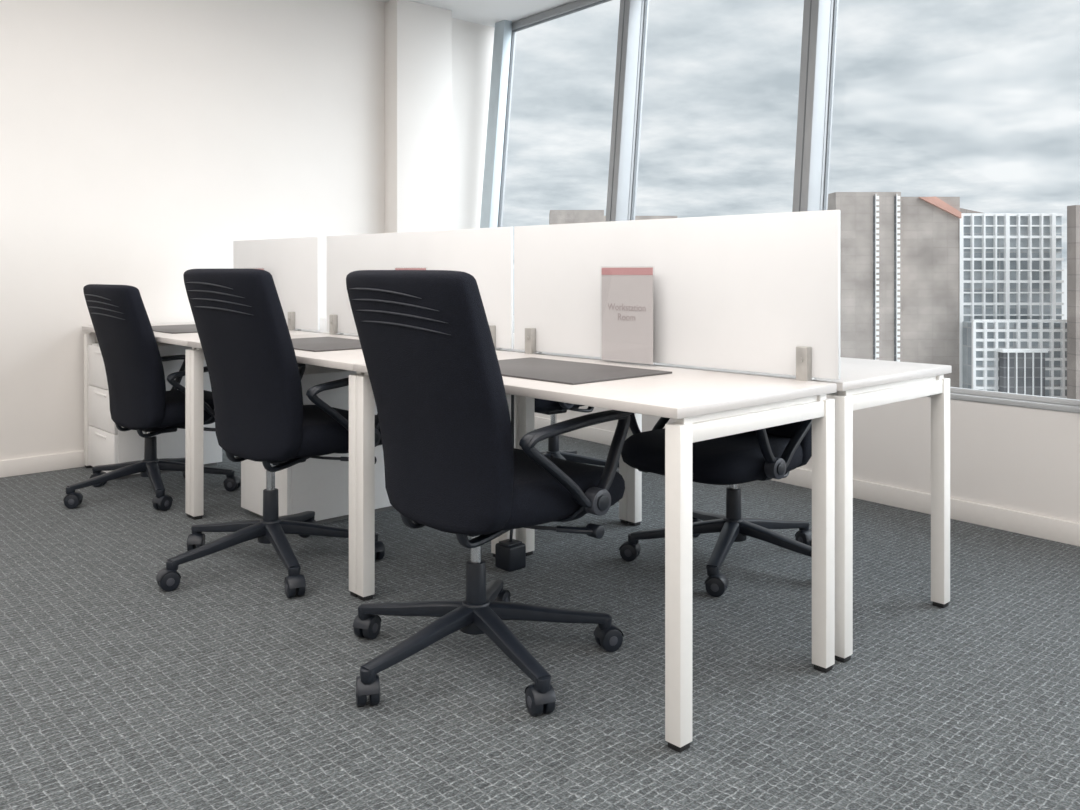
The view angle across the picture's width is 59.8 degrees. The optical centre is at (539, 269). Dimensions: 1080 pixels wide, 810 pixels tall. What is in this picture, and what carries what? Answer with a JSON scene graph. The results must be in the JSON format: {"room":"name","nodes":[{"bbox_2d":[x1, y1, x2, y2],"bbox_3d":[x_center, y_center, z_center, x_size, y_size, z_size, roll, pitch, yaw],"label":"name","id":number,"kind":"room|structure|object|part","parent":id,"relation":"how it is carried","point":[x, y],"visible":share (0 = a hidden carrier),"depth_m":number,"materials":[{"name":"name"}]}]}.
{"room":"open-plan office","nodes":[
{"label":"open-plan office","id":0,"kind":"room"},
{"bbox_2d":[0,0,494,460],"bbox_3d":[-3.185,-0.370,4.374,7.644,2.820,0.150,0,0,-43],"label":"wall","id":1,"kind":"structure","parent":0,"point":[140,140],"depth_m":5.28,"materials":[{"name":"paint"}]},
{"bbox_2d":[0,450,84,477],"bbox_3d":[-3.430,0.998,4.037,6.526,0.085,0.014,0,0,-43],"label":"baseboard","id":2,"kind":"structure","parent":1,"relation":"attached to","point":[60,461],"depth_m":4.83,"materials":[{"name":"paint"}]},
{"bbox_2d":[480,20,511,227],"bbox_3d":[-0.342,-0.641,6.691,0.275,2.296,0.120,0,0,-38],"label":"trim","id":3,"kind":"structure","parent":1,"relation":"attached to","point":[498,86],"depth_m":6.68,"materials":[{"name":"metal"}]},
{"bbox_2d":[605,0,641,221],"bbox_3d":[0.480,-0.642,5.629,0.307,2.299,0.090,0,0,-38],"label":"window mullion","id":4,"kind":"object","parent":1,"relation":"attached to","point":[630,10],"depth_m":5.62,"materials":[{"name":"metal"}]},
{"bbox_2d":[792,0,830,211],"bbox_3d":[1.314,-0.642,4.578,0.307,2.299,0.090,0,0,-38],"label":"window mullion","id":5,"kind":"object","parent":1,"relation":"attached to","point":[816,13],"depth_m":4.55,"materials":[{"name":"metal"}]},
{"bbox_2d":[385,0,451,232],"bbox_3d":[-0.820,-0.370,6.350,0.449,2.820,0.150,0,0,-43],"label":"wall column","id":6,"kind":"structure","parent":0,"point":[418,36],"depth_m":6.25,"materials":[{"name":"paint"}]},
{"bbox_2d":[376,0,576,26],"bbox_3d":[-0.184,-1.830,1.157,7.697,0.100,8.950,0,0,-43],"label":"ceiling","id":7,"kind":"structure","parent":0,"point":[483,12],"depth_m":6.40,"materials":[{"name":"paint"}]},
{"bbox_2d":[0,429,1079,809],"bbox_3d":[-0.220,1.090,1.124,7.600,0.100,8.950,0,0,-43],"label":"floor","id":8,"kind":"structure","parent":0,"point":[221,689],"depth_m":2.43,"materials":[{"name":"carpet"}]},
{"bbox_2d":[63,284,240,510],"bbox_3d":[-1.779,0.552,4.372,0.816,0.975,0.733,0,0,-38],"label":"office chair","id":9,"kind":"object","parent":8,"relation":"on","point":[139,400],"visible":0.85,"depth_m":4.19,"materials":[{"name":"black fabric"}]},
{"bbox_3d":[-1.902,0.395,4.275,0.520,0.660,0.217,0,0,44],"label":"backrest","id":10,"kind":"part","parent":9,"relation":"part of","materials":[{"name":"black fabric"}]},
{"bbox_3d":[-1.707,0.650,4.476,0.520,0.106,0.550,0,0,44],"label":"seat","id":11,"kind":"part","parent":9,"relation":"part of","materials":[{"name":"black fabric"}]},
{"bbox_3d":[-1.859,0.574,4.607,0.228,0.286,0.367,0,0,44],"label":"armrest","id":12,"kind":"part","parent":9,"relation":"part of","materials":[{"name":"black plastic"}]},
{"bbox_3d":[-1.572,0.574,4.326,0.228,0.286,0.367,0,0,44],"label":"armrest","id":13,"kind":"part","parent":9,"relation":"part of","materials":[{"name":"black plastic"}]},
{"bbox_3d":[-1.585,0.738,4.343,0.286,0.036,0.054,0,0,2],"label":"adjustment lever","id":14,"kind":"part","parent":9,"relation":"part of","materials":[{"name":"black plastic"}]},
{"bbox_2d":[88,342,221,479],"bbox_3d":[-2.029,0.713,4.957,0.556,0.655,0.400,0,0,-43],"label":"drawer pedestal","id":15,"kind":"object","parent":8,"relation":"on","point":[107,444],"visible":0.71,"depth_m":4.80,"materials":[{"name":"white metal"}]},
{"bbox_3d":[-2.222,0.496,4.779,0.018,0.206,0.394,0,0,-43],"label":"drawer","id":16,"kind":"part","parent":15,"relation":"part of","materials":[{"name":"white metal"}]},
{"bbox_3d":[-2.222,0.706,4.779,0.018,0.206,0.394,0,0,-43],"label":"drawer","id":17,"kind":"part","parent":15,"relation":"part of","materials":[{"name":"white metal"}]},
{"bbox_3d":[-2.222,0.915,4.779,0.018,0.206,0.394,0,0,-43],"label":"drawer","id":18,"kind":"part","parent":15,"relation":"part of","materials":[{"name":"white metal"}]},
{"bbox_2d":[82,322,323,517],"bbox_3d":[-1.703,0.668,4.660,0.655,0.744,1.380,0,0,-43],"label":"desk","id":19,"kind":"object","parent":8,"relation":"on","point":[181,339],"visible":0.28,"depth_m":4.17,"materials":[{"name":"laminate"}]},
{"bbox_3d":[-2.373,0.688,4.951,0.043,0.705,0.043,0,0,-43],"label":"leg","id":20,"kind":"part","parent":19,"relation":"part of","materials":[{"name":"white metal"}]},
{"bbox_3d":[-1.703,0.348,4.660,0.585,0.059,1.372,0,0,-43],"label":"frame","id":21,"kind":"part","parent":19,"relation":"part of","materials":[{"name":"white metal"}]},
{"bbox_2d":[152,324,197,333],"bbox_3d":[-1.761,0.293,4.714,0.400,0.005,0.600,0,0,-43],"label":"desk pad","id":22,"kind":"object","parent":19,"relation":"on","point":[189,328],"visible":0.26,"depth_m":4.67,"materials":[{"name":"grey leather"}]},
{"bbox_3d":[-1.468,0.688,3.968,0.043,0.705,0.043,0,0,-43],"label":"leg","id":23,"kind":"part","parent":19,"relation":"part of","materials":[{"name":"white metal"}]},
{"bbox_2d":[233,237,319,330],"bbox_3d":[-1.361,0.069,4.787,0.060,0.454,0.915,0,0,-43],"label":"screen","id":24,"kind":"object","parent":19,"relation":"attached to","point":[293,264],"visible":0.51,"depth_m":4.62,"materials":[{"name":"white plastic"}]},
{"bbox_2d":[156,268,384,597],"bbox_3d":[-0.938,0.516,3.325,0.759,1.042,0.836,0,0,42],"label":"office chair","id":25,"kind":"object","parent":8,"relation":"on","point":[255,374],"visible":0.9,"depth_m":3.16,"materials":[{"name":"black fabric"}]},
{"bbox_3d":[-1.033,0.325,3.229,0.520,0.660,0.217,0,0,42],"label":"backrest","id":26,"kind":"part","parent":25,"relation":"part of","materials":[{"name":"black fabric"}]},
{"bbox_3d":[-1.001,0.503,3.562,0.228,0.286,0.367,0,0,42],"label":"armrest","id":27,"kind":"part","parent":25,"relation":"part of","materials":[{"name":"black plastic"}]},
{"bbox_3d":[-0.844,0.580,3.436,0.520,0.106,0.550,0,0,42],"label":"seat","id":28,"kind":"part","parent":25,"relation":"part of","materials":[{"name":"black fabric"}]},
{"bbox_3d":[-0.705,0.503,3.291,0.228,0.286,0.367,0,0,42],"label":"armrest","id":29,"kind":"part","parent":25,"relation":"part of","materials":[{"name":"black plastic"}]},
{"bbox_3d":[-0.718,0.668,3.308,0.286,0.036,0.054,0,0,0],"label":"adjustment lever","id":30,"kind":"part","parent":25,"relation":"part of","materials":[{"name":"black plastic"}]},
{"bbox_2d":[294,318,328,333],"bbox_3d":[-1.200,0.668,5.123,0.655,0.744,1.380,0,0,-43],"label":"desk","id":31,"kind":"object","parent":8,"relation":"on","point":[323,322],"visible":0.02,"depth_m":4.68,"materials":[{"name":"laminate"}]},
{"bbox_2d":[241,364,394,523],"bbox_3d":[-0.918,0.730,4.090,0.626,0.620,0.420,0,0,-43],"label":"drawer pedestal","id":32,"kind":"object","parent":8,"relation":"on","point":[320,486],"visible":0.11,"depth_m":3.87,"materials":[{"name":"white metal"}]},
{"bbox_3d":[-1.137,0.723,3.889,0.018,0.590,0.414,0,0,-43],"label":"drawer","id":33,"kind":"part","parent":32,"relation":"part of","materials":[{"name":"white metal"}]},
{"bbox_2d":[187,334,508,596],"bbox_3d":[-0.792,0.668,3.672,0.655,0.744,1.304,0,0,-43],"label":"desk","id":34,"kind":"object","parent":8,"relation":"on","point":[339,359],"visible":0.27,"depth_m":3.38,"materials":[{"name":"laminate"}]},
{"bbox_3d":[-1.438,0.688,3.935,0.043,0.705,0.043,0,0,-43],"label":"leg","id":35,"kind":"part","parent":34,"relation":"part of","materials":[{"name":"white metal"}]},
{"bbox_3d":[-0.792,0.348,3.672,0.585,0.059,1.296,0,0,-43],"label":"frame","id":36,"kind":"part","parent":34,"relation":"part of","materials":[{"name":"white metal"}]},
{"bbox_2d":[291,337,361,351],"bbox_3d":[-0.866,0.293,3.744,0.400,0.005,0.600,0,0,-43],"label":"desk pad","id":37,"kind":"object","parent":34,"relation":"on","point":[314,344],"visible":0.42,"depth_m":3.67,"materials":[{"name":"grey leather"}]},
{"bbox_3d":[-0.583,0.688,3.007,0.043,0.705,0.043,0,0,-43],"label":"leg","id":38,"kind":"part","parent":34,"relation":"part of","materials":[{"name":"white metal"}]},
{"bbox_2d":[395,268,425,269],"bbox_3d":[-0.534,0.141,3.819,0.051,0.308,0.224,0,0,-43],"label":"sign holder","id":39,"kind":"object","parent":34,"relation":"on","point":[395,268],"visible":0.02,"depth_m":3.82,"materials":[{"name":"clear plastic"}]},
{"bbox_2d":[327,227,512,349],"bbox_3d":[-0.550,0.069,3.908,0.060,0.454,1.317,0,0,-43],"label":"screen","id":40,"kind":"object","parent":34,"relation":"attached to","point":[486,254],"visible":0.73,"depth_m":3.76,"materials":[{"name":"white plastic"}]},
{"bbox_3d":[-0.147,0.688,3.409,0.043,0.705,0.043,0,0,-43],"label":"leg","id":41,"kind":"part","parent":34,"relation":"part of","materials":[{"name":"white metal"}]},
{"bbox_2d":[339,333,628,539],"bbox_3d":[-0.290,0.668,4.135,0.655,0.744,1.304,0,0,-43],"label":"desk","id":42,"kind":"object","parent":8,"relation":"on","point":[622,465],"visible":0.09,"depth_m":3.85,"materials":[{"name":"laminate"}]},
{"bbox_3d":[-0.080,0.688,3.471,0.043,0.705,0.043,0,0,-43],"label":"leg","id":43,"kind":"part","parent":42,"relation":"part of","materials":[{"name":"white metal"}]},
{"bbox_3d":[0.356,0.688,3.872,0.043,0.705,0.043,0,0,-43],"label":"leg","id":44,"kind":"part","parent":42,"relation":"part of","materials":[{"name":"white metal"}]},
{"bbox_2d":[346,270,631,715],"bbox_3d":[-0.170,0.519,2.497,0.768,1.038,0.742,0,0,-43],"label":"office chair","id":45,"kind":"object","parent":8,"relation":"on","point":[452,464],"visible":1,"depth_m":2.33,"materials":[{"name":"black fabric"}]},
{"bbox_3d":[-0.297,0.330,2.385,0.217,0.660,0.520,0,0,-43],"label":"backrest","id":46,"kind":"part","parent":45,"relation":"part of","materials":[{"name":"black fabric"}]},
{"bbox_3d":[-0.091,0.585,2.575,0.550,0.106,0.520,0,0,-43],"label":"seat","id":47,"kind":"part","parent":45,"relation":"part of","materials":[{"name":"black fabric"}]},
{"bbox_3d":[0.024,0.673,2.437,0.286,0.036,0.054,0,0,5],"label":"adjustment lever","id":48,"kind":"part","parent":45,"relation":"part of","materials":[{"name":"black plastic"}]},
{"bbox_3d":[0.036,0.508,2.418,0.367,0.286,0.228,0,0,-43],"label":"armrest","id":49,"kind":"part","parent":45,"relation":"part of","materials":[{"name":"black plastic"}]},
{"bbox_2d":[495,395,525,571],"bbox_3d":[-0.103,0.710,3.284,0.080,0.660,0.080,0,0,-43],"label":"spine","id":50,"kind":"object","parent":8,"relation":"on","point":[510,554],"visible":0.63,"depth_m":3.26,"materials":[{"name":"black plastic"}]},
{"bbox_2d":[535,398,618,467],"bbox_3d":[0.045,0.520,4.556,0.718,1.040,0.775,0,0,-39],"label":"office chair","id":51,"kind":"object","parent":8,"relation":"on","point":[542,406],"visible":0.1,"depth_m":4.55,"materials":[{"name":"black plastic"}]},
{"bbox_3d":[-0.018,0.585,4.509,0.550,0.106,0.520,0,0,-39],"label":"seat","id":52,"kind":"part","parent":51,"relation":"part of","materials":[{"name":"black fabric"}]},
{"bbox_3d":[0.118,0.508,4.360,0.367,0.286,0.228,0,0,-39],"label":"armrest","id":53,"kind":"part","parent":51,"relation":"part of","materials":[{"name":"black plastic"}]},
{"bbox_2d":[353,352,836,752],"bbox_3d":[0.092,0.668,2.712,0.655,0.744,1.304,0,0,-43],"label":"desk","id":54,"kind":"object","parent":8,"relation":"on","point":[703,405],"visible":0.65,"depth_m":2.35,"materials":[{"name":"laminate"}]},
{"bbox_3d":[-0.553,0.688,2.975,0.043,0.705,0.043,0,0,-43],"label":"leg","id":55,"kind":"part","parent":54,"relation":"part of","materials":[{"name":"white metal"}]},
{"bbox_3d":[-0.117,0.688,3.376,0.043,0.705,0.043,0,0,-43],"label":"leg","id":56,"kind":"part","parent":54,"relation":"part of","materials":[{"name":"white metal"}]},
{"bbox_2d":[498,357,671,384],"bbox_3d":[0.028,0.293,2.773,0.400,0.005,0.600,0,0,-43],"label":"desk pad","id":57,"kind":"object","parent":54,"relation":"on","point":[549,370],"visible":0.71,"depth_m":2.69,"materials":[{"name":"grey leather"}]},
{"bbox_3d":[0.092,0.348,2.712,0.585,0.059,1.296,0,0,-43],"label":"frame","id":58,"kind":"part","parent":54,"relation":"part of","materials":[{"name":"white metal"}]},
{"bbox_2d":[601,268,652,364],"bbox_3d":[0.266,0.141,2.951,0.051,0.308,0.224,0,0,-43],"label":"sign holder","id":59,"kind":"object","parent":54,"relation":"on","point":[627,293],"visible":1,"depth_m":2.95,"materials":[{"name":"clear plastic"}]},
{"bbox_2d":[514,210,839,380],"bbox_3d":[0.345,0.069,2.937,0.060,0.454,1.292,0,0,-43],"label":"screen","id":60,"kind":"object","parent":54,"relation":"attached to","point":[760,293],"visible":0.99,"depth_m":2.77,"materials":[{"name":"white plastic"}]},
{"bbox_3d":[0.302,0.688,2.047,0.043,0.705,0.043,0,0,-43],"label":"leg","id":61,"kind":"part","parent":54,"relation":"part of","materials":[{"name":"white metal"}]},
{"bbox_3d":[0.738,0.688,2.448,0.043,0.705,0.043,0,0,-43],"label":"leg","id":62,"kind":"part","parent":54,"relation":"part of","materials":[{"name":"white metal"}]},
{"bbox_2d":[619,413,811,596],"bbox_3d":[0.698,0.542,3.329,0.762,0.994,0.719,0,0,-41],"label":"office chair","id":63,"kind":"object","parent":8,"relation":"on","point":[769,453],"visible":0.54,"depth_m":3.17,"materials":[{"name":"black fabric"}]},
{"bbox_3d":[0.485,0.553,3.431,0.367,0.286,0.228,0,0,-41],"label":"armrest","id":64,"kind":"part","parent":63,"relation":"part of","materials":[{"name":"black plastic"}]},
{"bbox_3d":[0.607,0.630,3.270,0.550,0.106,0.520,0,0,-41],"label":"seat","id":65,"kind":"part","parent":63,"relation":"part of","materials":[{"name":"black fabric"}]},
{"bbox_3d":[0.819,0.375,3.452,0.217,0.660,0.520,0,0,-41],"label":"backrest","id":66,"kind":"part","parent":63,"relation":"part of","materials":[{"name":"black fabric"}]},
{"bbox_3d":[0.747,0.553,3.126,0.367,0.286,0.228,0,0,-41],"label":"armrest","id":67,"kind":"part","parent":63,"relation":"part of","materials":[{"name":"black plastic"}]},
{"bbox_2d":[516,350,951,662],"bbox_3d":[0.596,0.668,3.175,0.655,0.744,1.304,0,0,-43],"label":"desk","id":68,"kind":"object","parent":8,"relation":"on","point":[863,383],"visible":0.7,"depth_m":2.79,"materials":[{"name":"laminate"}]},
{"bbox_3d":[-0.050,0.688,3.438,0.043,0.705,0.043,0,0,-43],"label":"leg","id":69,"kind":"part","parent":68,"relation":"part of","materials":[{"name":"white metal"}]},
{"bbox_3d":[0.386,0.688,3.839,0.043,0.705,0.043,0,0,-43],"label":"leg","id":70,"kind":"part","parent":68,"relation":"part of","materials":[{"name":"white metal"}]},
{"bbox_3d":[0.805,0.688,2.511,0.043,0.705,0.043,0,0,-43],"label":"leg","id":71,"kind":"part","parent":68,"relation":"part of","materials":[{"name":"white metal"}]},
{"bbox_3d":[0.596,0.348,3.175,0.585,0.059,1.296,0,0,-43],"label":"frame","id":72,"kind":"part","parent":68,"relation":"part of","materials":[{"name":"white metal"}]},
{"bbox_3d":[1.241,0.688,2.912,0.043,0.705,0.043,0,0,-43],"label":"leg","id":73,"kind":"part","parent":68,"relation":"part of","materials":[{"name":"white metal"}]},
{"bbox_2d":[535,393,1079,522],"bbox_3d":[2.317,0.779,3.312,0.168,0.522,8.840,0,0,-38],"label":"wall","id":74,"kind":"structure","parent":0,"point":[1021,459],"depth_m":3.83,"materials":[{"name":"paint"}]},
{"bbox_2d":[497,0,611,226],"bbox_3d":[0.123,-0.625,6.210,0.265,2.295,1.353,0,0,-38],"label":"window","id":75,"kind":"structure","parent":74,"relation":"attached to","point":[578,5],"depth_m":6.69,"materials":[{"name":"metal"}]},
{"bbox_2d":[627,0,648,220],"bbox_3d":[0.960,-0.625,5.154,0.265,2.295,1.342,0,0,-38],"label":"window","id":76,"kind":"structure","parent":74,"relation":"attached to","point":[645,3],"depth_m":5.66,"materials":[{"name":"metal"}]},
{"bbox_2d":[535,416,1079,546],"bbox_3d":[2.218,0.998,3.303,0.013,0.085,8.550,0,0,-38],"label":"baseboard","id":77,"kind":"structure","parent":74,"relation":"attached to","point":[1057,530],"depth_m":3.92,"materials":[{"name":"paint"}]},
{"bbox_2d":[820,0,1079,405],"bbox_3d":[1.794,-0.625,4.102,0.265,2.295,1.342,0,0,-38],"label":"window","id":78,"kind":"structure","parent":74,"relation":"attached to","point":[834,3],"depth_m":4.58,"materials":[{"name":"metal"}]},
{"label":"outside","id":79,"kind":"structure","parent":0,"visible":0},
{"bbox_3d":[84.398,31.540,281.755,494.000,1.000,700.000,0,0,-43],"label":"ground","id":80,"kind":"structure","parent":79,"visible":0},
{"bbox_2d":[549,210,676,224],"bbox_3d":[7.280,12.646,94.004,12.644,36.787,8.000,0,0,0],"label":"building","id":81,"kind":"structure","parent":80,"relation":"on","point":[555,216],"depth_m":90.01,"materials":[{"name":"concrete"}]},
{"bbox_2d":[827,192,981,387],"bbox_3d":[21.862,13.445,54.442,12.234,35.189,9.120,0,0,0],"label":"office building","id":82,"kind":"structure","parent":80,"relation":"on","point":[899,256],"depth_m":50.00,"materials":[{"name":"concrete"}]},
{"bbox_2d":[959,213,1066,398],"bbox_3d":[25.336,13.996,51.152,5.605,34.089,5.500,0,0,0],"label":"building","id":83,"kind":"structure","parent":80,"relation":"on","point":[1013,330],"depth_m":50.46,"materials":[{"name":"grey concrete"}]},
{"bbox_2d":[1067,205,1079,399],"bbox_3d":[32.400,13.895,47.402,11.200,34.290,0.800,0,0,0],"label":"building","id":84,"kind":"structure","parent":80,"relation":"on","point":[1073,212],"depth_m":47.23,"materials":[{"name":"grey concrete"}]}
]}

